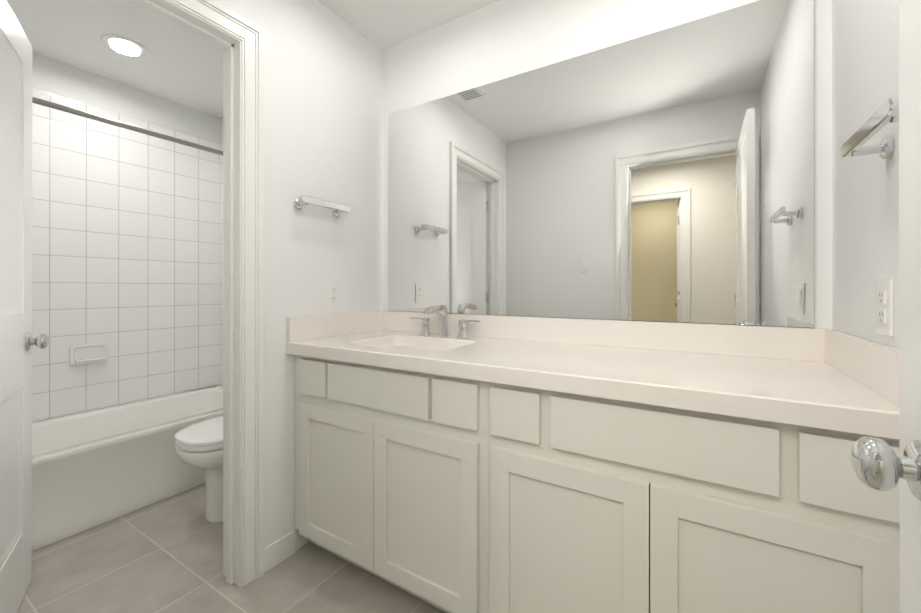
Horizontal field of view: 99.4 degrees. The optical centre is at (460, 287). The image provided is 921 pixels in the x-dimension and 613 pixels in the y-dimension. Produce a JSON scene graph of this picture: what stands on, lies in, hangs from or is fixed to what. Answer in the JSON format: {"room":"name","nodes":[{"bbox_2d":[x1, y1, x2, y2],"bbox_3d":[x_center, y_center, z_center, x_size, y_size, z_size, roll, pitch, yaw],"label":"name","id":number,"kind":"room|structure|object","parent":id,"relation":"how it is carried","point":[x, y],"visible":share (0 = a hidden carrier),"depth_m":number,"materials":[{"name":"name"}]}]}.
{"room":"bathroom","nodes":[
{"label":"bathroom","id":0,"kind":"room"},
{"bbox_2d":[17,483,445,612],"bbox_3d":[-1.207,1.160,-0.015,4.520,0.060,4.750,0,0,31],"label":"floor","id":1,"kind":"structure","parent":0,"point":[164,555],"depth_m":1.52,"materials":[{"name":"tile"}]},
{"bbox_2d":[32,385,222,550],"bbox_3d":[-1.944,0.937,2.172,0.698,0.389,1.508,0,0,31],"label":"bathtub","id":2,"kind":"object","parent":1,"relation":"on","point":[93,468],"visible":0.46,"depth_m":2.00,"materials":[{"name":"ceramic"}]},
{"bbox_2d":[175,415,222,521],"bbox_3d":[-1.098,0.740,2.110,0.450,0.784,0.737,0,0,31],"label":"toilet","id":3,"kind":"object","parent":1,"relation":"on","point":[199,445],"visible":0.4,"depth_m":1.84,"materials":[{"name":"ceramic"}]},
{"bbox_2d":[295,355,899,612],"bbox_3d":[0.204,0.704,1.423,1.824,0.854,0.563,0,0,31],"label":"bathroom vanity","id":4,"kind":"object","parent":1,"relation":"on","point":[447,494],"visible":0.94,"depth_m":1.04,"materials":[{"name":"white paint"}]},
{"bbox_2d":[286,311,899,439],"bbox_3d":[0.198,0.247,1.414,1.824,0.244,0.584,0,0,31],"label":"countertop","id":5,"kind":"structure","parent":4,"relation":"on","point":[828,379],"depth_m":1.20,"materials":[{"name":"stone"}]},
{"bbox_2d":[410,305,480,337],"bbox_3d":[-0.106,0.152,1.783,0.386,0.149,0.155,0,0,31],"label":"faucet","id":6,"kind":"object","parent":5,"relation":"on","point":[443,311],"visible":1,"depth_m":1.81,"materials":[{"name":"silver metal"}]},
{"bbox_2d":[6,0,497,118],"bbox_3d":[-1.207,-1.340,-0.011,4.520,0.060,4.750,0,0,31],"label":"ceiling","id":7,"kind":"structure","parent":0,"point":[177,65],"depth_m":2.02,"materials":[{"name":"white paint"}]},
{"bbox_2d":[100,34,147,56],"bbox_3d":[-1.810,-1.303,2.107,0.196,0.007,0.196,0,0,31],"label":"recessed light","id":8,"kind":"object","parent":7,"relation":"in","point":[124,45],"visible":1,"depth_m":2.10,"materials":[{"name":"white glass"}]},
{"bbox_2d":[32,0,898,550],"bbox_3d":[-0.880,-0.089,0.521,4.520,2.440,0.239,0,0,31],"label":"wall","id":9,"kind":"structure","parent":0,"point":[338,90],"depth_m":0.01,"materials":[{"name":"white paint"}]},
{"bbox_2d":[0,0,49,612],"bbox_3d":[-1.463,0.098,1.226,0.150,2.051,0.662,0,0,-37],"label":"door","id":10,"kind":"structure","parent":9,"relation":"in","point":[17,341],"depth_m":1.35,"materials":[{"name":"white paint"}]},
{"bbox_2d":[32,87,219,421],"bbox_3d":[-2.247,-0.185,2.359,0.008,1.852,1.512,0,0,31],"label":"wall tiles","id":11,"kind":"structure","parent":9,"relation":"attached to","point":[126,245],"depth_m":2.48,"materials":[{"name":"white tile"}]},
{"bbox_2d":[69,342,107,365],"bbox_3d":[-2.226,0.398,2.344,0.039,0.120,0.170,0,0,31],"label":"soap dish","id":12,"kind":"object","parent":11,"relation":"attached to","point":[83,354],"visible":1,"depth_m":2.34,"materials":[{"name":"ceramic"}]},
{"bbox_2d":[122,0,264,586],"bbox_3d":[-0.130,0.054,-0.007,0.883,2.151,0.156,0,0,31],"label":"door frame","id":13,"kind":"structure","parent":9,"relation":"attached to","point":[237,39],"depth_m":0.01,"materials":[{"name":"white paint"}]},
{"bbox_2d":[220,143,222,384],"bbox_3d":[-1.939,-0.185,2.171,0.728,1.852,1.528,0,0,31],"label":"tiled wall","id":14,"kind":"structure","parent":9,"relation":"attached to","point":[221,266],"depth_m":2.99,"materials":[{"name":"white tile"}]},
{"bbox_2d":[32,97,222,155],"bbox_3d":[-1.620,-0.798,1.977,0.060,0.060,1.510,0,0,31],"label":"shower rod","id":15,"kind":"object","parent":14,"relation":"attached to","point":[35,100],"visible":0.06,"depth_m":1.90,"materials":[{"name":"silver metal"}]},
{"bbox_2d":[264,530,294,572],"bbox_3d":[-0.517,1.083,0.419,3.556,0.095,3.029,0,0,31],"label":"baseboard","id":16,"kind":"structure","parent":9,"relation":"attached to","point":[278,551],"depth_m":1.60,"materials":[{"name":"white paint"}]},
{"bbox_2d":[294,195,350,216],"bbox_3d":[-0.621,-0.364,1.760,0.069,0.048,0.275,0,0,31],"label":"towel rail","id":17,"kind":"object","parent":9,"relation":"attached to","point":[336,208],"visible":1,"depth_m":1.72,"materials":[{"name":"silver metal"}]},
{"bbox_2d":[326,282,338,307],"bbox_3d":[-0.603,0.032,1.847,0.008,0.120,0.074,0,0,31],"label":"electrical outlet","id":18,"kind":"object","parent":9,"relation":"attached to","point":[332,294],"visible":1,"depth_m":1.84,"materials":[{"name":"white plastic"}]},
{"bbox_2d":[388,0,813,327],"bbox_3d":[0.352,-0.407,1.660,1.735,1.062,0.006,0,0,31],"label":"mirror","id":19,"kind":"object","parent":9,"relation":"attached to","point":[666,175],"visible":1,"depth_m":1.48,"materials":[{"name":"clear glass"}]},
{"bbox_2d":[840,97,898,158],"bbox_3d":[0.826,-0.300,0.757,0.069,0.048,0.275,0,0,31],"label":"towel rail","id":20,"kind":"object","parent":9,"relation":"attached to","point":[883,115],"visible":0.83,"depth_m":0.78,"materials":[{"name":"silver metal"}]},
{"bbox_2d":[876,279,892,335],"bbox_3d":[0.916,0.041,0.846,0.008,0.120,0.074,0,0,31],"label":"electrical outlet","id":21,"kind":"object","parent":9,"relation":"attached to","point":[884,306],"visible":1,"depth_m":0.83,"materials":[{"name":"white plastic"}]},
{"bbox_2d":[851,0,920,612],"bbox_3d":[0.369,0.097,0.168,0.150,2.051,0.715,0,0,31],"label":"entry door","id":22,"kind":"structure","parent":9,"relation":"in","point":[878,464],"depth_m":0.45,"materials":[{"name":"white paint"}]}
]}

